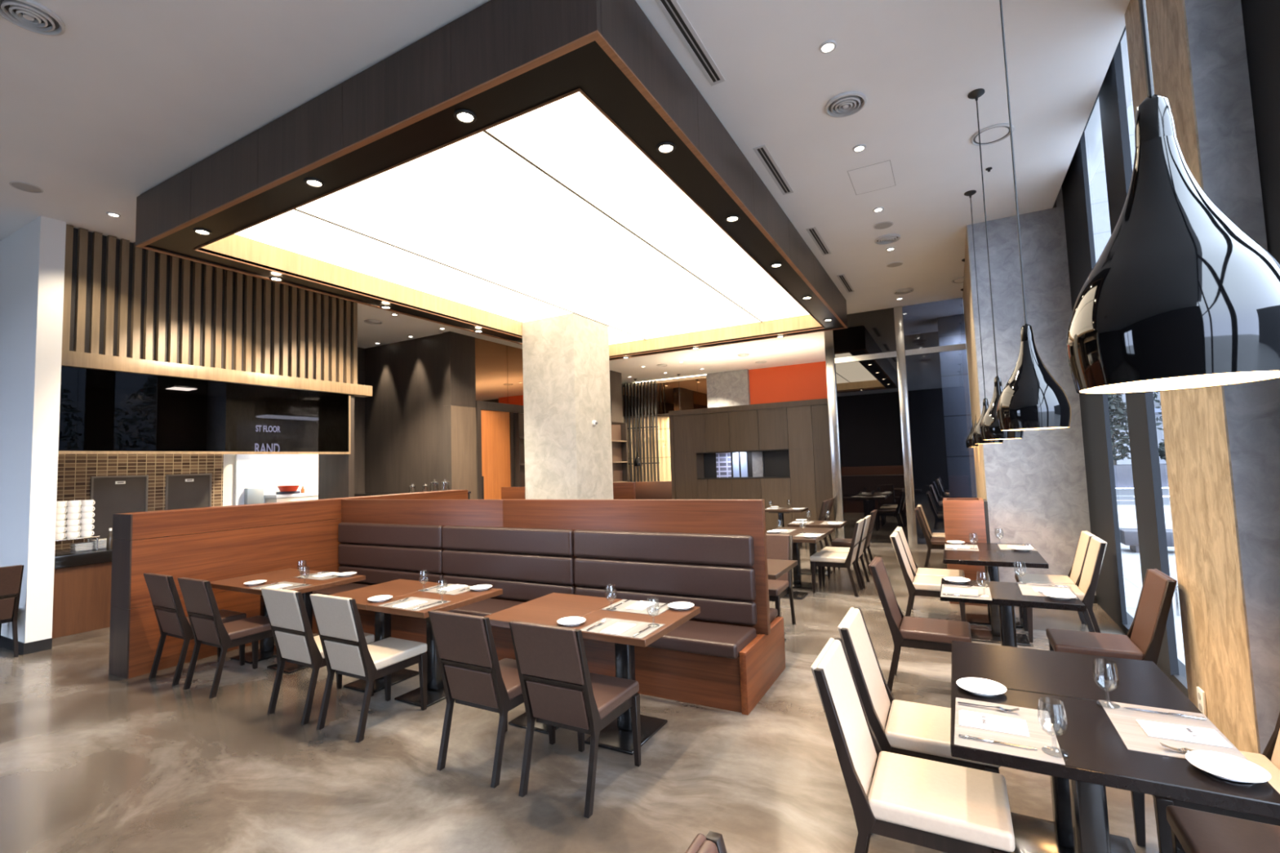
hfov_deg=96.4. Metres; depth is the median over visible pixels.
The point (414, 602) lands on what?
napkin
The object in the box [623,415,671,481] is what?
stone wall
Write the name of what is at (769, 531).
plate
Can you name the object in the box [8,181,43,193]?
ceiling speaker
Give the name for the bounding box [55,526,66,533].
cup
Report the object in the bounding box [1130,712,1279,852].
dining chair
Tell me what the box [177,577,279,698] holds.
dining chair
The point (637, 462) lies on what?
pendant lamp
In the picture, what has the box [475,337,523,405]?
wall panel
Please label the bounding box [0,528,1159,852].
floor
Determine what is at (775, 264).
spotlight
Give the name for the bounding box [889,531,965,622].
dining chair
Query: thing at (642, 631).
knife
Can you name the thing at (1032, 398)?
pendant lamp
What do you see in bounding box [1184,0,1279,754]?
wall column
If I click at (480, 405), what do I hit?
trim
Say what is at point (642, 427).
slatted screen
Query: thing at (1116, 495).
road line marking
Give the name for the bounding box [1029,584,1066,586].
knife
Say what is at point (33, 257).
column
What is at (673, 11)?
ceiling vent
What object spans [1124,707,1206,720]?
knife
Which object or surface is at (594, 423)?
wall sensor
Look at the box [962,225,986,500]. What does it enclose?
trim
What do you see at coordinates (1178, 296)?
pendant lamp
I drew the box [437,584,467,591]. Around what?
napkin
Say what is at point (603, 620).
fork
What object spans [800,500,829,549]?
dining chair
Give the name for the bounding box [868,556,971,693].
dining chair
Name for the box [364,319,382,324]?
ceiling vent
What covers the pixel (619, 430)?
shelf unit
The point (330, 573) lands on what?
napkin
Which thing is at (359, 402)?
wall
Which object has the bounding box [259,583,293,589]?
napkin
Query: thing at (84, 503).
cup
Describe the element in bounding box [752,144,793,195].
ceiling vent
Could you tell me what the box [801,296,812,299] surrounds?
spotlight
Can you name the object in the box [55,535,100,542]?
shelf
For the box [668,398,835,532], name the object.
wall
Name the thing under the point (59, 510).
cup
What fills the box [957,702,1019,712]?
fork
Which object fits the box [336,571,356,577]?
plate
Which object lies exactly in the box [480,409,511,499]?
door
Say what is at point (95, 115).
ceiling
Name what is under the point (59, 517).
cup
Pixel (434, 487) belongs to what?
canister
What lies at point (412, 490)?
canister
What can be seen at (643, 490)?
seat
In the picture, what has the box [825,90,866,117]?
ceiling vent
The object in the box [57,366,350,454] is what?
glass screen
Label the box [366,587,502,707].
dining table
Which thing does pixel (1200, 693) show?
wall socket
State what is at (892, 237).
ceiling vent
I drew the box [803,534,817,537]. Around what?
plate
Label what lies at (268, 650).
dining table
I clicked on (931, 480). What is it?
wall
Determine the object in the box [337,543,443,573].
cushion
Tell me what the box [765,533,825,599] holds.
dining table
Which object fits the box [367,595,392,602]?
plate
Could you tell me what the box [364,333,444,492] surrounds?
wall
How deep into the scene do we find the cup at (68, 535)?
6.24 m
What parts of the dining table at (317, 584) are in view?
plate, post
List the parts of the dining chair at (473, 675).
leg, backrest, rail, panel, seat frame, leg, leg, seat, leg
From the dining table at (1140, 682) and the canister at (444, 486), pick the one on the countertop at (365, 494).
the canister at (444, 486)
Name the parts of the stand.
leg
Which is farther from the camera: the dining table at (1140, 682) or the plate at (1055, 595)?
the plate at (1055, 595)
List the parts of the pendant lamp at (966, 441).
lamp shade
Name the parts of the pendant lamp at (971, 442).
lamp shade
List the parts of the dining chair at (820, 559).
leg, leg, seat, seat frame, leg, panel, leg, backrest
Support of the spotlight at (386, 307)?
attached to the ceiling panel at (559, 197)
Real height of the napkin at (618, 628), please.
0.008 m
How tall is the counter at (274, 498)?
1.385 m
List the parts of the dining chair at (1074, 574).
leg, seat, leg, backrest, leg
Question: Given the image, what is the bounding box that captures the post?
[1174,582,1180,616]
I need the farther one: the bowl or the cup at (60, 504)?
the bowl
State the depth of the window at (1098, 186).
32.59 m
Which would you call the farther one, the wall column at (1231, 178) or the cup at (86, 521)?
the cup at (86, 521)
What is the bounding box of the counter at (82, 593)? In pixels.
[52,548,111,646]
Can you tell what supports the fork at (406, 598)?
on the placemat at (411, 598)
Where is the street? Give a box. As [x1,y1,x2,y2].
[1115,488,1169,505]
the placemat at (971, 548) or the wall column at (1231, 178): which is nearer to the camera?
the wall column at (1231, 178)
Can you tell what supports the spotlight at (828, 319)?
attached to the ceiling panel at (559, 197)
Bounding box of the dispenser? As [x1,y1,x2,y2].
[244,487,263,504]
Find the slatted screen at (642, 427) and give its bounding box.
[622,380,659,481]
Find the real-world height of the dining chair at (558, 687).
0.902 m
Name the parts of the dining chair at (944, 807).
backrest, leg, leg, seat frame, seat, leg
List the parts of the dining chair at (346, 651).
leg, backrest, rail, panel, leg, seat frame, leg, seat, leg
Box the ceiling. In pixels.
[0,0,1132,385]
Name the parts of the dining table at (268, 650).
plate, post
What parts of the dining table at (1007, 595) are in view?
post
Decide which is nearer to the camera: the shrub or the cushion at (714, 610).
the cushion at (714, 610)
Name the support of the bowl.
on the tray
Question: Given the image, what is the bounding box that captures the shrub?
[1158,440,1166,463]
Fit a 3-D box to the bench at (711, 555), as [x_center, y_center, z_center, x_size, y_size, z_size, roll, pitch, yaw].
[-1.258,1.400,5.466,5.032,1.393,1.045,-4,-4,29]
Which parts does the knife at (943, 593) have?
handle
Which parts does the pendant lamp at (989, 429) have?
cord, lamp shade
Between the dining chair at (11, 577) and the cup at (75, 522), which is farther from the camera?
the cup at (75, 522)
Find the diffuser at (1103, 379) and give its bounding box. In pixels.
[1094,370,1277,387]
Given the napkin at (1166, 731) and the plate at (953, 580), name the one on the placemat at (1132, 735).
the napkin at (1166, 731)
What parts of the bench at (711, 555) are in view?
panel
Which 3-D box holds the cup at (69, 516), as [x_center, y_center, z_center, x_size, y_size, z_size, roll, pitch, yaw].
[-6.226,0.987,6.282,0.104,0.066,0.104,-1,-4,-20]
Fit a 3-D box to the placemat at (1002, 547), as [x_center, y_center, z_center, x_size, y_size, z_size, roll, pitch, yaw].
[3.762,1.208,5.721,0.295,0.002,0.414,-4,-4,28]
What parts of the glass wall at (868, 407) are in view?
post, pane, rail, post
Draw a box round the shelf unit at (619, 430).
[513,413,628,487]
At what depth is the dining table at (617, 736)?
3.57 m
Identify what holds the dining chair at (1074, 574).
on the floor
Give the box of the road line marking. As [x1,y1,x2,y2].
[1115,495,1164,501]
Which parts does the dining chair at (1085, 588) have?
leg, leg, seat, leg, backrest, leg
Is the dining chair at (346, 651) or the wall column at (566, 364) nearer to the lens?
the dining chair at (346, 651)
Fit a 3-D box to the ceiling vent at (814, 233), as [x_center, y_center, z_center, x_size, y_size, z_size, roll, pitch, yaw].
[2.330,-2.398,7.433,0.110,0.006,1.050,-4,-4,29]
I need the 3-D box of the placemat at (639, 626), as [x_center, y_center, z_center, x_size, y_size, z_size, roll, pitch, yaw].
[-0.105,1.177,3.349,0.414,0.002,0.295,-4,-4,28]
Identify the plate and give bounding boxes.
[69,548,93,551]
[70,542,93,545]
[70,543,93,546]
[70,545,93,548]
[70,546,93,550]
[90,538,106,542]
[243,580,266,585]
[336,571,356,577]
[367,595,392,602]
[469,584,492,591]
[556,616,586,626]
[667,601,693,609]
[767,530,779,533]
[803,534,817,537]
[943,577,970,583]
[946,540,964,544]
[955,677,1006,696]
[1011,546,1032,551]
[1043,591,1076,599]
[1185,750,1271,782]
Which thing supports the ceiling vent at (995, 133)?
in the ceiling
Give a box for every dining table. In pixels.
[209,568,322,663]
[240,574,365,673]
[329,578,443,693]
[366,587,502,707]
[484,592,621,734]
[560,599,700,755]
[764,507,808,527]
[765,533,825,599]
[767,559,797,641]
[775,527,834,589]
[786,520,847,575]
[939,578,1085,647]
[942,550,1048,646]
[943,542,1039,627]
[950,681,1279,852]
[951,640,1202,852]
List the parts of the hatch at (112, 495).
name plate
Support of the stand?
on the counter at (82, 593)
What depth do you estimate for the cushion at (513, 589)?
5.31 m
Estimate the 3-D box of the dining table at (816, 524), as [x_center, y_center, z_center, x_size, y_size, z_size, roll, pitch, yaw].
[2.653,1.800,8.486,0.750,0.740,0.600,-4,-4,29]
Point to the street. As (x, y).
(1165, 491)
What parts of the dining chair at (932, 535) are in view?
backrest, leg, seat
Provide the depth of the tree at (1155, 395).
28.85 m
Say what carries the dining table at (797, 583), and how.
on the floor
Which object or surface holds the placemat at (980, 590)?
on the dining table at (1007, 595)
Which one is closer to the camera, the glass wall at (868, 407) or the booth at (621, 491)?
the glass wall at (868, 407)
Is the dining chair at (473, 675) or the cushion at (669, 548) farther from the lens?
the cushion at (669, 548)
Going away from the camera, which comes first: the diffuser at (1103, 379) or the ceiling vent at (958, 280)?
the diffuser at (1103, 379)
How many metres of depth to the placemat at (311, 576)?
5.33 m
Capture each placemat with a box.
[248,581,311,590]
[295,571,339,580]
[377,596,449,611]
[417,583,473,595]
[579,617,664,639]
[601,599,670,615]
[765,528,795,533]
[788,521,813,524]
[795,532,825,537]
[820,521,845,524]
[940,584,991,600]
[944,543,978,551]
[954,697,1065,765]
[997,543,1036,551]
[1017,582,1077,599]
[1098,700,1248,760]
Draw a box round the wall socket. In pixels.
[1196,686,1207,717]
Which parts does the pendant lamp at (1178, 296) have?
cord, lamp shade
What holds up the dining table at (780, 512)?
on the floor
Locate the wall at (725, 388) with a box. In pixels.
[706,368,750,408]
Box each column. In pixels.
[0,215,66,643]
[521,312,613,499]
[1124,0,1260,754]
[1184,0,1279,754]
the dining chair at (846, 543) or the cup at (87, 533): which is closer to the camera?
the cup at (87, 533)
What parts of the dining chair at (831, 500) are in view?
leg, panel, backrest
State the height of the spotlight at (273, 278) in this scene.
0.012 m
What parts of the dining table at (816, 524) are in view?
post, plate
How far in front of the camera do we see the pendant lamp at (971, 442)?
8.11 m
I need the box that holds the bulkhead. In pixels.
[61,223,372,397]
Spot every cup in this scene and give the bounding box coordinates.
[55,520,66,527]
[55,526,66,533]
[55,533,66,540]
[56,501,67,507]
[56,507,66,514]
[56,514,66,520]
[66,500,81,506]
[66,506,81,513]
[66,512,80,519]
[66,519,80,526]
[66,525,80,532]
[66,531,80,538]
[80,499,95,506]
[80,506,94,512]
[80,511,94,519]
[80,518,94,524]
[80,524,94,531]
[80,530,94,537]
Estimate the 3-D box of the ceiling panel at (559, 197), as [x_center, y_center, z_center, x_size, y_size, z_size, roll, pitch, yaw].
[-0.635,-2.009,7.862,5.366,0.525,8.098,-4,-4,29]
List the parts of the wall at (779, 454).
trim, panel, panel, panel, panel, panel, panel, panel, cornice, post, panel, panel, panel, panel, panel, panel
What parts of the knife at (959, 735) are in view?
handle, blade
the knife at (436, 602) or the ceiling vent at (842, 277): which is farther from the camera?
the ceiling vent at (842, 277)
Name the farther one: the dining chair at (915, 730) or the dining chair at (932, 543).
the dining chair at (932, 543)
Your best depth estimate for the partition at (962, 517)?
6.44 m
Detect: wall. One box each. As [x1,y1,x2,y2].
[54,453,223,550]
[108,489,467,679]
[222,453,318,506]
[318,394,354,499]
[354,346,364,493]
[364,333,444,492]
[609,370,622,417]
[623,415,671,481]
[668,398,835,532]
[706,368,750,408]
[748,361,827,404]
[823,306,977,548]
[904,331,949,529]
[967,185,1096,595]
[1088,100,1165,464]
[1240,0,1279,263]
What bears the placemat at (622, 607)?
on the dining table at (617, 736)
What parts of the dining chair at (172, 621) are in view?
leg, backrest, rail, panel, leg, seat frame, seat, leg, leg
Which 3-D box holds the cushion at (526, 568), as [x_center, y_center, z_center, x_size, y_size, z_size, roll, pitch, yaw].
[-1.286,1.322,5.419,1.610,0.245,0.069,-4,-4,29]
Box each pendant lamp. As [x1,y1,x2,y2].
[633,378,642,466]
[960,288,974,448]
[961,258,978,446]
[964,190,1003,444]
[967,88,1023,439]
[996,0,1071,431]
[1066,0,1279,394]
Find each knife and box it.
[412,602,438,609]
[613,599,630,607]
[632,626,651,636]
[942,593,980,597]
[958,734,1038,750]
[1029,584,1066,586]
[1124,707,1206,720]
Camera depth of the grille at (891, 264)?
8.41 m
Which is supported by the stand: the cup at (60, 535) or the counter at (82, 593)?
the cup at (60, 535)
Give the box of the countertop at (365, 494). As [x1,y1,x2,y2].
[354,491,471,499]
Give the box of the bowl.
[276,484,299,491]
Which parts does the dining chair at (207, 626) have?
leg, backrest, rail, panel, leg, seat frame, seat, leg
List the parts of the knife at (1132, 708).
blade, handle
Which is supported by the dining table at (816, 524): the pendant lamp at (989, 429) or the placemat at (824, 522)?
the placemat at (824, 522)
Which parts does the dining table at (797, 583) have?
post, plate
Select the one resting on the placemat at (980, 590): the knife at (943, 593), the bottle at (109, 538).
the knife at (943, 593)
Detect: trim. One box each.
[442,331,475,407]
[443,404,451,489]
[450,405,477,499]
[475,400,623,499]
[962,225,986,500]
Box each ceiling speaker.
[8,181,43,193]
[873,221,893,229]
[886,262,902,267]
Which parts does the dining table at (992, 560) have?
mounting plate, post, plate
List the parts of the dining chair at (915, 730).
backrest, leg, leg, seat frame, seat, leg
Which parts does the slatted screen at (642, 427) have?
cross rail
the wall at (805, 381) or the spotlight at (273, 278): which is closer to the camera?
the spotlight at (273, 278)
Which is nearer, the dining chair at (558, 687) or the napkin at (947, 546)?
the dining chair at (558, 687)
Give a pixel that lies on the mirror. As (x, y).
(692, 392)
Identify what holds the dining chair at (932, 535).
on the floor
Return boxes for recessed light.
[106,211,120,217]
[818,40,836,53]
[852,144,866,151]
[872,206,884,212]
[885,247,895,250]
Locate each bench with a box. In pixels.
[312,499,786,715]
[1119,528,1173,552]
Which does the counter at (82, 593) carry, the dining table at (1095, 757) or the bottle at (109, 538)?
the bottle at (109, 538)
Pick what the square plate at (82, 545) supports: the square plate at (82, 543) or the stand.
the square plate at (82, 543)
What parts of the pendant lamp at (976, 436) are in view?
cord, lamp shade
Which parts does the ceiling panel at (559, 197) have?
panel, panel, panel, panel, panel, panel, panel, panel, trim, luminous panel, panel, panel, panel, panel, panel, panel, panel, panel, panel, panel, panel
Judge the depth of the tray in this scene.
9.64 m
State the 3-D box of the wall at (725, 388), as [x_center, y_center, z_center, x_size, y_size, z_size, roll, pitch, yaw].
[2.881,0.534,17.928,1.350,4.500,0.450,-4,-4,29]
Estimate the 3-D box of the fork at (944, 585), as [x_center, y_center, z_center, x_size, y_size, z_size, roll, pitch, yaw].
[2.279,1.137,4.092,0.195,0.014,0.021,-4,-4,28]
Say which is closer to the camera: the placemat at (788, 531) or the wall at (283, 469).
the placemat at (788, 531)
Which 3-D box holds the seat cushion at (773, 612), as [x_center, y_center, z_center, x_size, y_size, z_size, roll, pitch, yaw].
[-0.024,1.600,5.118,2.425,0.063,0.450,-4,-4,29]
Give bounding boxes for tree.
[1107,393,1131,465]
[1153,391,1164,440]
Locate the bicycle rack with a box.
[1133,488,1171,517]
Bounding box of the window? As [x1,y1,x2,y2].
[1062,25,1188,698]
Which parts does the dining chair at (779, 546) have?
leg, seat frame, backrest, seat, leg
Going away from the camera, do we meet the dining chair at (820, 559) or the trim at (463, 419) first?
the dining chair at (820, 559)
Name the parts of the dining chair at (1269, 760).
leg, leg, seat frame, seat, leg, backrest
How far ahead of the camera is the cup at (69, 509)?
6.25 m
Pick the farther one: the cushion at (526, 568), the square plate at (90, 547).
the square plate at (90, 547)
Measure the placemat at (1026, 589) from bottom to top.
0.002 m
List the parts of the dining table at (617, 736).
post, plate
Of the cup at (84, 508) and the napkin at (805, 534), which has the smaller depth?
the cup at (84, 508)
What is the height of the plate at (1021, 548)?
0.019 m
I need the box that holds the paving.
[1117,505,1185,665]
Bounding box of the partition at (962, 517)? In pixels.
[942,497,990,606]
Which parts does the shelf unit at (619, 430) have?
panel, shelf, shelf, panel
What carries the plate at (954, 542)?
on the dining table at (991, 547)
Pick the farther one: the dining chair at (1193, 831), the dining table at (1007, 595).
the dining table at (1007, 595)
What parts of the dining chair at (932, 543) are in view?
backrest, leg, seat frame, seat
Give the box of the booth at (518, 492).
[501,486,525,499]
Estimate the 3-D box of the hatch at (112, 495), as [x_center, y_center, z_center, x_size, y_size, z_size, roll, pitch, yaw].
[-7.211,1.119,7.930,0.019,0.870,0.620,-4,-4,29]
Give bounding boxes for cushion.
[312,582,370,595]
[337,522,443,548]
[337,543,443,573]
[338,564,444,584]
[442,525,573,556]
[442,549,574,585]
[443,574,574,601]
[447,598,524,616]
[573,529,754,567]
[573,557,755,600]
[574,586,757,625]
[647,620,755,658]
[769,608,777,622]
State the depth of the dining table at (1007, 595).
3.86 m
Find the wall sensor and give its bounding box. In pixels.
[591,420,597,426]
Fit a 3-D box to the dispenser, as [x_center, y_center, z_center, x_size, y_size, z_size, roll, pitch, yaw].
[-6.398,1.201,9.489,0.104,0.360,0.260,-4,-4,29]
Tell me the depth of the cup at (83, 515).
6.35 m
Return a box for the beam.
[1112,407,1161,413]
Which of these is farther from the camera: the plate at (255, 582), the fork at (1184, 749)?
the plate at (255, 582)
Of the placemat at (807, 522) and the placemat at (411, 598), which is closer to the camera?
the placemat at (411, 598)
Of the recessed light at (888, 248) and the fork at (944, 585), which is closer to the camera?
the fork at (944, 585)
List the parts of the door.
handle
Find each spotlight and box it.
[192,227,212,235]
[268,276,283,281]
[303,177,324,187]
[380,305,391,309]
[453,109,476,124]
[656,142,675,154]
[724,214,740,222]
[769,262,782,267]
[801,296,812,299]
[823,318,832,321]
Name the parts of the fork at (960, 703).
handle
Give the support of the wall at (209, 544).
on the floor
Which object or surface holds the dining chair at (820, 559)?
on the floor
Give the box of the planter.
[1113,463,1168,488]
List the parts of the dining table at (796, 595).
plate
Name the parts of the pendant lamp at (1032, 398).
cord, lamp shade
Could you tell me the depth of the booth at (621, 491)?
12.78 m
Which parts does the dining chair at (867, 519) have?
leg, leg, seat, leg, panel, leg, backrest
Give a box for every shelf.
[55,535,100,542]
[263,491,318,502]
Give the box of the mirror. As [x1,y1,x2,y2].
[622,376,707,418]
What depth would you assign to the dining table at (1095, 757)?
1.79 m
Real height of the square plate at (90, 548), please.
0.016 m
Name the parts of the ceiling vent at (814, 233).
blade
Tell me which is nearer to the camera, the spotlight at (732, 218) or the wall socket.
the wall socket
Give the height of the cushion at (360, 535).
0.235 m
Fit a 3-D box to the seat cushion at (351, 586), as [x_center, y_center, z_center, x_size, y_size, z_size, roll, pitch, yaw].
[-2.836,1.768,5.978,1.675,0.100,0.455,-4,-4,29]
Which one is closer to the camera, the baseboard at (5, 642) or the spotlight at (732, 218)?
the spotlight at (732, 218)
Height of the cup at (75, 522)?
0.066 m
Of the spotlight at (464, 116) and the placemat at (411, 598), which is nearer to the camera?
the spotlight at (464, 116)
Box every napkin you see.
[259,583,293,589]
[313,572,338,577]
[391,600,426,608]
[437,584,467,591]
[600,622,635,634]
[626,600,656,609]
[803,533,822,535]
[942,587,977,594]
[946,545,968,548]
[959,710,1029,737]
[1008,545,1032,548]
[1032,587,1071,594]
[1136,720,1232,747]
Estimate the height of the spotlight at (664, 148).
0.012 m
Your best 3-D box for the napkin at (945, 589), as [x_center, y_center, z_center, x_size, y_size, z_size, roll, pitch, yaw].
[2.213,1.136,3.954,0.205,0.008,0.124,-4,-4,30]
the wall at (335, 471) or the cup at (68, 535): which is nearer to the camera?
the cup at (68, 535)
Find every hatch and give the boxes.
[89,475,148,541]
[164,473,212,510]
[847,160,895,195]
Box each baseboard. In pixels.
[0,635,52,655]
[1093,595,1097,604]
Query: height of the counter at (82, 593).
0.930 m
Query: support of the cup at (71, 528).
on the cup at (68, 535)
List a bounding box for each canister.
[408,482,415,493]
[422,482,429,492]
[430,479,439,491]
[440,479,449,490]
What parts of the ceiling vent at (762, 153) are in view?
blade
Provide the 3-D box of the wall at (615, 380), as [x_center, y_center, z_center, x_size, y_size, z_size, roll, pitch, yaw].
[-0.719,-0.977,17.181,0.040,1.350,0.650,-4,-4,29]
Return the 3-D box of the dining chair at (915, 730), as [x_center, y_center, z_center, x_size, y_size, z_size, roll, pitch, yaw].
[1.311,1.377,2.681,0.626,0.902,0.436,-4,-4,29]
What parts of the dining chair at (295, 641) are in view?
leg, backrest, rail, panel, seat frame, leg, leg, seat, leg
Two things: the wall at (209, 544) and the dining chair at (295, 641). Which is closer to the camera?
the dining chair at (295, 641)
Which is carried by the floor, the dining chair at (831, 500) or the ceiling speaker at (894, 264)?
the dining chair at (831, 500)
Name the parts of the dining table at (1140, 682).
post, plate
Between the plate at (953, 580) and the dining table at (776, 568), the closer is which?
the plate at (953, 580)
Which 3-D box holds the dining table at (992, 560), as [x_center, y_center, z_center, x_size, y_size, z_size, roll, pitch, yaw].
[3.257,1.565,5.253,0.790,0.740,0.598,-4,-4,29]
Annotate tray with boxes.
[275,490,300,494]
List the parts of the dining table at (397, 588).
plate, post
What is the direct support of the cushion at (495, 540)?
on the bench at (711, 555)
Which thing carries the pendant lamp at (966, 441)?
hanging from the ceiling
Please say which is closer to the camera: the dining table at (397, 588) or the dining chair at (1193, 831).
the dining chair at (1193, 831)
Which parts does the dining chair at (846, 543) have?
seat, leg, panel, leg, backrest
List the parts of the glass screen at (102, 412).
frame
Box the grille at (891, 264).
[887,262,902,266]
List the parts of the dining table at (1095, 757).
post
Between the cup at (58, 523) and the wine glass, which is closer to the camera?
the wine glass
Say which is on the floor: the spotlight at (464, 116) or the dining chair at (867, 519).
the dining chair at (867, 519)
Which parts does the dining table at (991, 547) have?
post, plate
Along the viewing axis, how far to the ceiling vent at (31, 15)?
3.42 m
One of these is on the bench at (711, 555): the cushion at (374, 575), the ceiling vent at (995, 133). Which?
the cushion at (374, 575)
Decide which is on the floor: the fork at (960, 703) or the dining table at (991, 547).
the dining table at (991, 547)
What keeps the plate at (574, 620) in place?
on the dining table at (617, 736)
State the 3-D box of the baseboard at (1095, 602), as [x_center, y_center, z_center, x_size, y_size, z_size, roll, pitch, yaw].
[4.609,1.931,6.512,0.990,0.090,0.013,-4,-4,29]
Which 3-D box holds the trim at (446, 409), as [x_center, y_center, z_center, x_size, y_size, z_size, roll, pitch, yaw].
[-3.835,1.075,11.414,0.209,2.999,0.006,-4,-4,29]
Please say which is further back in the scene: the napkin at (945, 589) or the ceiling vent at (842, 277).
the ceiling vent at (842, 277)
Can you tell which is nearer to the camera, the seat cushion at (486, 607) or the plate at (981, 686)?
the plate at (981, 686)
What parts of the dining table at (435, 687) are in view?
plate, post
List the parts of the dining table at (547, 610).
plate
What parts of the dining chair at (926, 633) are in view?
backrest, leg, leg, seat frame, seat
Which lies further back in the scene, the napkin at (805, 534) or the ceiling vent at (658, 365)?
the ceiling vent at (658, 365)
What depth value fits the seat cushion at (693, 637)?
4.04 m
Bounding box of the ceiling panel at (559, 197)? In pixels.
[135,0,848,360]
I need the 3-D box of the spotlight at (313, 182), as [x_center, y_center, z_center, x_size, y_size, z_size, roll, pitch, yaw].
[-2.566,-1.920,4.509,0.145,0.012,0.145,-4,-4,29]
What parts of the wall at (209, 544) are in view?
panel, panel, panel, panel, panel, panel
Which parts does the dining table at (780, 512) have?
post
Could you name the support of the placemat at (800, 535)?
on the dining table at (796, 595)
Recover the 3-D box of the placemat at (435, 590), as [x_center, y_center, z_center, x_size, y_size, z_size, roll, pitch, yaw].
[-1.530,1.307,4.601,0.414,0.002,0.295,-4,-4,29]
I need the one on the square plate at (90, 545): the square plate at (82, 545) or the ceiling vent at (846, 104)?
the square plate at (82, 545)
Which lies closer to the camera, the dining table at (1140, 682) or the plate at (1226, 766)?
the plate at (1226, 766)
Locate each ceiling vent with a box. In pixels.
[0,0,65,35]
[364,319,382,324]
[654,0,724,85]
[656,364,667,366]
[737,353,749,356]
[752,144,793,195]
[755,360,766,363]
[805,226,831,255]
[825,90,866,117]
[836,274,854,292]
[874,233,900,244]
[893,288,913,294]
[951,276,964,283]
[970,123,1013,146]
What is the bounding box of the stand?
[55,535,100,550]
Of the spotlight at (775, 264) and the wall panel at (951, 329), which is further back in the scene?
the wall panel at (951, 329)
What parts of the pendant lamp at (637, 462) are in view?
cord, lamp shade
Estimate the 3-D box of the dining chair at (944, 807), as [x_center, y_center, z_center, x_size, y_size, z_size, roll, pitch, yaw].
[1.035,1.353,2.178,0.626,0.902,0.436,-4,-4,29]
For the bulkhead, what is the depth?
7.24 m
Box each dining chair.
[0,564,23,657]
[143,573,246,686]
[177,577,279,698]
[261,587,374,725]
[309,593,426,742]
[428,610,555,788]
[508,621,640,818]
[684,831,727,852]
[765,533,795,624]
[800,497,833,546]
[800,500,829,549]
[809,519,864,596]
[810,637,1015,852]
[819,515,871,588]
[831,509,877,575]
[837,607,1000,835]
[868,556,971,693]
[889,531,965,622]
[893,526,964,615]
[914,507,945,568]
[916,504,945,562]
[1014,530,1095,631]
[1019,536,1106,643]
[1045,568,1177,665]
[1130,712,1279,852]
[1165,805,1279,852]
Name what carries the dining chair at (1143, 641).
on the floor
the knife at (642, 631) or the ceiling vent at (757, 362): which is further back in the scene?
the ceiling vent at (757, 362)
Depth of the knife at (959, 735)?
1.87 m
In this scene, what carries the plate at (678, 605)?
on the dining table at (617, 736)
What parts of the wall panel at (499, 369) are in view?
mirror panel, mirror panel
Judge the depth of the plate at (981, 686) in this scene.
2.31 m
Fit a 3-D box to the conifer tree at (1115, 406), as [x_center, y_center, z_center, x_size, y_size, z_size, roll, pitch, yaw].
[21.617,-0.452,26.337,2.465,4.452,2.513,-4,-4,29]
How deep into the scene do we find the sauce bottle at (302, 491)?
9.96 m
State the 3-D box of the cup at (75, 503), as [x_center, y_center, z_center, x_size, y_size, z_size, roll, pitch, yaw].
[-6.230,0.851,6.291,0.104,0.066,0.104,-1,-4,-20]
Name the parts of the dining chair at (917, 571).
backrest, leg, leg, seat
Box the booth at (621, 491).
[613,482,635,499]
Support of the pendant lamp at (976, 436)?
hanging from the ceiling
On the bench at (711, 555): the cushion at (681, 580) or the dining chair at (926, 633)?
the cushion at (681, 580)
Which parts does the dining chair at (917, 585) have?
backrest, leg, leg, seat frame, seat, leg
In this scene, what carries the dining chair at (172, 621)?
on the floor
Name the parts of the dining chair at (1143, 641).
leg, seat, leg, backrest, leg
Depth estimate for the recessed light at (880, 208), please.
6.51 m
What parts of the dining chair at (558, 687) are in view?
leg, backrest, rail, panel, leg, seat frame, leg, seat, leg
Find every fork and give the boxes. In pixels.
[383,597,408,605]
[586,618,605,630]
[943,585,974,586]
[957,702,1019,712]
[1159,742,1243,759]
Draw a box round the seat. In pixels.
[628,480,671,499]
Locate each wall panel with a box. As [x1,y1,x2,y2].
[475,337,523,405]
[937,314,977,497]
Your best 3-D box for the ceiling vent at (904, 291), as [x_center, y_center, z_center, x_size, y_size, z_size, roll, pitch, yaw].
[4.498,-2.303,9.760,0.310,0.030,0.310,-4,-4,29]
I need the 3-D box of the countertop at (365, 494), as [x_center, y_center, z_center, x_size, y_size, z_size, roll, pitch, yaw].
[-4.766,1.973,11.465,3.060,1.275,0.715,-4,-4,29]
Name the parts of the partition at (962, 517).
panel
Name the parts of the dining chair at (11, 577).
seat frame, panel, rail, backrest, leg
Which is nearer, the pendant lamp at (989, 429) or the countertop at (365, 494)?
the pendant lamp at (989, 429)
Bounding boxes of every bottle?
[106,528,113,549]
[300,485,304,493]
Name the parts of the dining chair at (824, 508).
leg, backrest, leg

